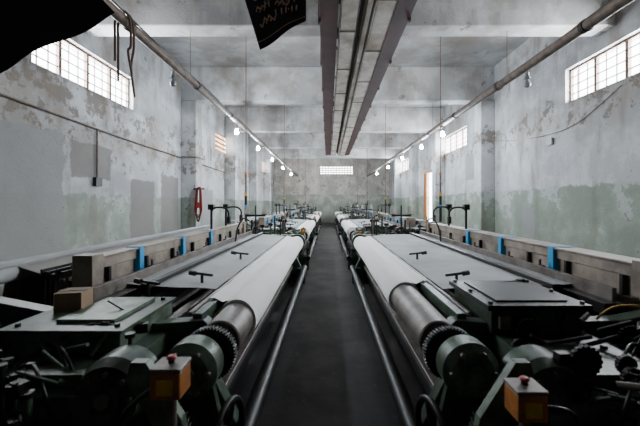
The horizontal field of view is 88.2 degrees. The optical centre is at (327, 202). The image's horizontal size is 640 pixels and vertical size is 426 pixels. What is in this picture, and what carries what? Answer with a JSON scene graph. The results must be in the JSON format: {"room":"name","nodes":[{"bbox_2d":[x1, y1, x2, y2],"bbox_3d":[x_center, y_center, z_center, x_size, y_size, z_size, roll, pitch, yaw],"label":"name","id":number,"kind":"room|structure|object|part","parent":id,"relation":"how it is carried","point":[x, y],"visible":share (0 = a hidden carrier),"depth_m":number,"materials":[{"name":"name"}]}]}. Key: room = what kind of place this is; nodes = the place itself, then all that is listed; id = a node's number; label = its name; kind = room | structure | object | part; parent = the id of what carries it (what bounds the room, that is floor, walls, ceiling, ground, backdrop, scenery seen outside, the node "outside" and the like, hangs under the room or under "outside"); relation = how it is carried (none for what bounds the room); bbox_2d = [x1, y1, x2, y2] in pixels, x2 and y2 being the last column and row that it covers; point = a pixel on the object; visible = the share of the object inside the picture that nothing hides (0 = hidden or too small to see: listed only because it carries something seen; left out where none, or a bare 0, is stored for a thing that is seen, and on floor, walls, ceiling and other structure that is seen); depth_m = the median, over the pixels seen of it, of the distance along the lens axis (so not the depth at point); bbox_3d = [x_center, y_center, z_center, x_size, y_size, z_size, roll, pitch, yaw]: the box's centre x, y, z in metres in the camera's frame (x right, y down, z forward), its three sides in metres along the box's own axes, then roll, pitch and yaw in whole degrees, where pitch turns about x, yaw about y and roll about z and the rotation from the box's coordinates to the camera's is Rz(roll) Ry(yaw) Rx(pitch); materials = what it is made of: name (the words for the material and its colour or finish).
{"room":"factory floor","nodes":[
{"label":"factory floor","id":0,"kind":"room"},
{"bbox_2d":[0,32,273,295],"bbox_3d":[-4.540,-1.250,11.750,0.280,5.700,30.500,0,0,0],"label":"wall","id":1,"kind":"structure","parent":0,"point":[50,202],"depth_m":6.27,"materials":[{"name":"paint"}]},
{"bbox_2d":[32,40,128,107],"bbox_3d":[-4.520,-2.450,6.175,0.060,0.700,2.550,0,0,0],"label":"window","id":2,"kind":"structure","parent":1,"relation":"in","point":[58,45],"depth_m":6.14,"materials":[{"name":"metal"}]},
{"bbox_2d":[0,93,224,185],"bbox_3d":[-4.155,-0.944,8.000,0.491,1.248,12.001,0,0,0],"label":"conduit","id":3,"kind":"object","parent":1,"relation":"attached to","point":[97,181],"visible":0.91,"depth_m":6.24,"materials":[{"name":"metal"}]},
{"bbox_2d":[181,100,201,228],"bbox_3d":[-4.174,-0.738,10.120,0.448,4.675,0.480,0,0,0],"label":"pilaster","id":4,"kind":"object","parent":1,"relation":"attached to","point":[191,110],"visible":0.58,"depth_m":9.88,"materials":[{"name":"paint"}]},
{"bbox_2d":[193,187,204,221],"bbox_3d":[-3.840,0.041,9.775,0.320,1.045,0.170,0,0,0],"label":"coiled hose","id":5,"kind":"object","parent":4,"relation":"attached to","point":[197,204],"visible":1,"depth_m":9.72,"materials":[{"name":"rubber"}]},
{"bbox_2d":[215,132,224,153],"bbox_3d":[-4.460,-2.450,14.550,0.080,0.700,3.300,0,0,0],"label":"window","id":6,"kind":"structure","parent":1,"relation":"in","point":[219,140],"depth_m":13.52,"materials":[{"name":"glass"}]},
{"bbox_2d":[225,131,237,224],"bbox_3d":[-4.174,-0.738,14.320,0.448,4.675,0.480,0,0,0],"label":"pilaster","id":7,"kind":"object","parent":1,"relation":"attached to","point":[231,139],"visible":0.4,"depth_m":14.08,"materials":[{"name":"paint"}]},
{"bbox_2d":[249,148,257,214],"bbox_3d":[-4.174,-0.738,18.520,0.448,4.675,0.480,0,0,0],"label":"pilaster","id":8,"kind":"object","parent":1,"relation":"attached to","point":[253,152],"visible":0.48,"depth_m":18.28,"materials":[{"name":"paint"}]},
{"bbox_2d":[263,158,270,215],"bbox_3d":[-4.174,-0.738,22.720,0.448,4.675,0.480,0,0,0],"label":"pilaster","id":9,"kind":"object","parent":1,"relation":"attached to","point":[266,161],"visible":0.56,"depth_m":22.48,"materials":[{"name":"paint"}]},
{"bbox_2d":[172,223,447,425],"bbox_3d":[0.300,1.675,11.750,9.960,0.150,31.060,0,0,0],"label":"floor","id":10,"kind":"structure","parent":0,"point":[329,371],"depth_m":3.40,"materials":[{"name":"concrete"}]},
{"bbox_2d":[0,204,306,425],"bbox_3d":[-1.512,0.810,4.007,2.202,1.580,5.917,0,0,0],"label":"power loom","id":11,"kind":"object","parent":10,"relation":"on","point":[127,357],"visible":1,"depth_m":1.91,"materials":[{"name":"green paint"}]},
{"bbox_2d":[53,287,92,312],"bbox_3d":[-1.500,0.566,1.950,0.150,0.108,0.140,0,0,-11],"label":"cardboard box","id":12,"kind":"object","parent":11,"relation":"on","point":[76,298],"visible":0.96,"depth_m":1.89,"materials":[{"name":"brown cardboard"}]},
{"bbox_2d":[231,204,316,269],"bbox_3d":[-1.512,0.810,10.157,2.202,1.580,5.917,0,0,0],"label":"power loom","id":13,"kind":"object","parent":10,"relation":"on","point":[303,226],"visible":0.43,"depth_m":9.00,"materials":[{"name":"white fabric"}]},
{"bbox_3d":[-1.433,1.060,10.293,2.035,1.079,5.085,0,0,0],"label":"frame","id":14,"kind":"part","parent":13,"relation":"part of","materials":[{"name":"white fabric"}]},
{"bbox_2d":[272,203,320,239],"bbox_3d":[-1.512,0.810,16.307,2.202,1.580,5.917,0,0,0],"label":"power loom","id":15,"kind":"object","parent":10,"relation":"on","point":[316,229],"visible":0.3,"depth_m":15.82,"materials":[{"name":"green paint"}]},
{"bbox_3d":[-1.433,1.060,16.442,2.035,1.079,5.085,0,0,0],"label":"frame","id":16,"kind":"part","parent":15,"relation":"part of","materials":[{"name":"white fabric"}]},
{"bbox_2d":[290,203,321,228],"bbox_3d":[-1.512,0.810,22.457,2.202,1.580,5.917,0,0,0],"label":"power loom","id":17,"kind":"object","parent":10,"relation":"on","point":[315,211],"visible":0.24,"depth_m":23.27,"materials":[{"name":"green paint"}]},
{"bbox_2d":[334,203,361,224],"bbox_3d":[1.531,0.810,22.454,2.202,1.580,5.923,0,0,0],"label":"power loom","id":18,"kind":"object","parent":10,"relation":"on","point":[336,221],"visible":0.18,"depth_m":23.27,"materials":[{"name":"green paint"}]},
{"bbox_2d":[336,203,378,239],"bbox_3d":[1.531,0.810,16.304,2.202,1.580,5.923,0,0,0],"label":"power loom","id":19,"kind":"object","parent":10,"relation":"on","point":[344,215],"visible":0.33,"depth_m":15.93,"materials":[{"name":"green paint"}]},
{"bbox_2d":[339,204,425,269],"bbox_3d":[1.531,0.810,10.154,2.202,1.580,5.923,0,0,0],"label":"power loom","id":20,"kind":"object","parent":10,"relation":"on","point":[352,226],"visible":0.39,"depth_m":8.78,"materials":[{"name":"white fabric"}]},
{"bbox_2d":[350,204,639,425],"bbox_3d":[1.531,0.810,4.004,2.202,1.580,5.923,0,0,0],"label":"power loom","id":21,"kind":"object","parent":10,"relation":"on","point":[534,332],"visible":1,"depth_m":1.91,"materials":[{"name":"green paint"}]},
{"bbox_2d":[274,159,388,222],"bbox_3d":[0.300,-1.250,27.140,9.960,5.700,0.280,0,0,0],"label":"wall","id":22,"kind":"structure","parent":0,"point":[327,192],"depth_m":27.00,"materials":[{"name":"paint"}]},
{"bbox_2d":[320,166,352,173],"bbox_3d":[0.700,-2.675,27.060,2.700,0.650,0.080,0,0,0],"label":"window","id":23,"kind":"structure","parent":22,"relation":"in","point":[322,168],"depth_m":27.03,"materials":[{"name":"metal"}]},
{"bbox_2d":[152,37,529,106],"bbox_3d":[0.300,-4.200,11.750,9.960,0.200,31.060,0,0,0],"label":"ceiling","id":24,"kind":"structure","parent":0,"point":[205,51],"depth_m":8.93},
{"bbox_2d":[0,0,114,72],"bbox_3d":[-2.933,-1.903,2.412,2.158,2.351,0.945,0,0,0],"label":"cloth","id":25,"kind":"object","parent":24,"relation":"hanging from","point":[26,26],"visible":1,"depth_m":2.78,"materials":[{"name":"black fabric"}]},
{"bbox_2d":[104,0,297,176],"bbox_3d":[-2.460,-2.602,12.850,0.152,0.956,28.100,0,0,0],"label":"pipe","id":26,"kind":"object","parent":24,"relation":"hanging from","point":[120,16],"visible":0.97,"depth_m":5.37,"materials":[{"name":"grey metal"}]},
{"bbox_2d":[113,9,135,96],"bbox_3d":[-2.459,-1.808,3.994,0.215,1.020,0.119,0,0,0],"label":"rope","id":27,"kind":"object","parent":26,"relation":"hanging from","point":[130,19],"visible":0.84,"depth_m":4.00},
{"bbox_2d":[170,69,176,86],"bbox_3d":[-2.460,-1.990,5.250,0.103,0.279,0.103,0,0,0],"label":"hanging lamp","id":28,"kind":"object","parent":26,"relation":"hanging from","point":[173,83],"visible":1,"depth_m":5.22,"materials":[{"name":"grey metal"}]},
{"bbox_3d":[-2.460,-1.923,5.250,0.103,0.145,0.103,0,0,0],"label":"bulb","id":29,"kind":"part","parent":28,"relation":"part of","materials":[{"name":"glass"}]},
{"bbox_2d":[244,172,247,221],"bbox_3d":[-1.750,-1.849,7.040,0.066,4.498,0.066,0,0,0],"label":"conduit","id":30,"kind":"object","parent":24,"relation":"hanging from","point":[245,193],"visible":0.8,"depth_m":7.02,"materials":[{"name":"grey metal"}]},
{"bbox_2d":[245,0,305,49],"bbox_3d":[-0.506,-2.233,2.483,0.637,1.684,1.074,0,0,0],"label":"hanging banner","id":31,"kind":"object","parent":24,"relation":"hanging from","point":[270,19],"visible":1,"depth_m":2.94,"materials":[{"name":"fabric"}]},
{"bbox_2d":[264,149,400,158],"bbox_3d":[0.300,-3.590,22.720,9.400,1.020,0.400,0,0,0],"label":"ceiling beam","id":32,"kind":"structure","parent":24,"relation":"attached to","point":[282,153],"depth_m":22.52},
{"bbox_2d":[249,133,417,148],"bbox_3d":[0.300,-3.590,18.520,9.400,1.020,0.400,0,0,0],"label":"ceiling beam","id":33,"kind":"structure","parent":24,"relation":"attached to","point":[272,140],"depth_m":18.32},
{"bbox_2d":[225,107,444,132],"bbox_3d":[0.300,-3.590,14.320,9.400,1.020,0.400,0,0,0],"label":"ceiling beam","id":34,"kind":"structure","parent":24,"relation":"attached to","point":[260,119],"depth_m":14.12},
{"bbox_2d":[182,67,493,103],"bbox_3d":[0.300,-3.590,10.120,9.400,1.020,0.400,0,0,0],"label":"ceiling beam","id":35,"kind":"structure","parent":24,"relation":"attached to","point":[230,85],"depth_m":9.92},
{"bbox_2d":[318,0,416,155],"bbox_3d":[0.510,-2.800,8.565,1.300,0.560,19.130,0,0,0],"label":"overhead trunking","id":36,"kind":"object","parent":24,"relation":"hanging from","point":[369,33],"visible":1,"depth_m":5.77,"materials":[{"name":"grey metal"}]},
{"bbox_2d":[385,104,385,203],"bbox_3d":[2.300,-1.849,13.190,0.066,4.498,0.066,0,0,0],"label":"conduit","id":37,"kind":"object","parent":24,"relation":"hanging from","point":[385,104],"visible":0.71,"depth_m":13.18,"materials":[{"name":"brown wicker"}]},
{"bbox_2d":[439,37,441,221],"bbox_3d":[2.400,-1.849,7.040,0.066,4.498,0.066,0,0,0],"label":"conduit","id":38,"kind":"object","parent":24,"relation":"hanging from","point":[440,172],"visible":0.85,"depth_m":7.03,"materials":[{"name":"grey metal"}]},
{"bbox_2d":[367,0,633,176],"bbox_3d":[3.200,-2.598,12.850,0.168,0.964,28.100,0,0,0],"label":"pipe","id":39,"kind":"object","parent":24,"relation":"hanging from","point":[611,7],"visible":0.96,"depth_m":4.96,"materials":[{"name":"grey metal"}]},
{"bbox_2d":[524,71,530,87],"bbox_3d":[3.200,-1.990,5.300,0.103,0.279,0.103,0,0,0],"label":"hanging lamp","id":40,"kind":"object","parent":39,"relation":"hanging from","point":[527,83],"visible":1,"depth_m":5.27,"materials":[{"name":"grey metal"}]},
{"bbox_3d":[3.200,-1.923,5.300,0.103,0.145,0.103,0,0,0],"label":"bulb","id":41,"kind":"part","parent":40,"relation":"part of","materials":[{"name":"glass"}]},
{"bbox_2d":[85,0,615,36],"bbox_3d":[0.300,-3.590,5.920,9.400,1.020,0.400,0,0,0],"label":"ceiling beam","id":42,"kind":"structure","parent":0,"point":[159,18],"depth_m":5.72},
{"bbox_2d":[389,0,639,258],"bbox_3d":[5.140,-1.250,11.750,0.280,5.700,30.500,0,0,0],"label":"wall","id":43,"kind":"structure","parent":0,"point":[582,189],"depth_m":7.19,"materials":[{"name":"paint"}]},
{"bbox_2d":[394,158,400,214],"bbox_3d":[4.789,-0.738,22.720,0.418,4.675,0.480,0,0,0],"label":"pilaster","id":44,"kind":"object","parent":43,"relation":"attached to","point":[397,161],"visible":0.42,"depth_m":22.48,"materials":[{"name":"paint"}]},
{"bbox_2d":[402,159,408,171],"bbox_3d":[5.120,-2.450,21.200,0.060,0.700,2.800,0,0,0],"label":"air vent","id":45,"kind":"object","parent":43,"relation":"in","point":[407,160],"visible":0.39,"depth_m":21.87,"materials":[{"name":"paint"}]},
{"bbox_2d":[409,148,417,218],"bbox_3d":[4.789,-0.738,18.520,0.418,4.675,0.480,0,0,0],"label":"pilaster","id":46,"kind":"object","parent":43,"relation":"attached to","point":[413,152],"visible":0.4,"depth_m":18.28,"materials":[{"name":"paint"}]},
{"bbox_2d":[424,170,431,226],"bbox_3d":[5.060,0.000,16.400,0.160,3.200,1.600,0,0,0],"label":"door frame","id":47,"kind":"structure","parent":43,"relation":"in","point":[429,171],"depth_m":17.02,"materials":[{"name":"brown wood"}]},
{"bbox_2d":[432,131,444,223],"bbox_3d":[4.789,-0.738,14.320,0.418,4.675,0.480,0,0,0],"label":"pilaster","id":48,"kind":"object","parent":43,"relation":"attached to","point":[435,136],"visible":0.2,"depth_m":14.08,"materials":[{"name":"paint"}]},
{"bbox_2d":[445,127,466,153],"bbox_3d":[5.120,-2.450,13.450,0.060,0.700,3.100,0,0,0],"label":"window","id":49,"kind":"structure","parent":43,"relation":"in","point":[465,128],"depth_m":13.11,"materials":[{"name":"metal"}]},
{"bbox_2d":[474,100,494,232],"bbox_3d":[4.789,-0.738,10.120,0.418,4.675,0.480,0,0,0],"label":"pilaster","id":50,"kind":"object","parent":43,"relation":"attached to","point":[484,111],"visible":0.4,"depth_m":9.88,"materials":[{"name":"paint"}]},
{"bbox_2d":[475,85,621,144],"bbox_3d":[4.909,-1.653,8.013,0.361,0.706,4.822,0,0,-6],"label":"cable","id":51,"kind":"object","parent":43,"relation":"attached to","point":[550,141],"visible":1,"depth_m":7.30,"materials":[{"name":"black rubber"}]},
{"bbox_2d":[570,32,639,100],"bbox_3d":[5.120,-2.450,5.625,0.060,0.700,2.650,0,0,0],"label":"window","id":52,"kind":"structure","parent":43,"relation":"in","point":[628,42],"depth_m":6.06,"materials":[{"name":"metal"}]}
]}

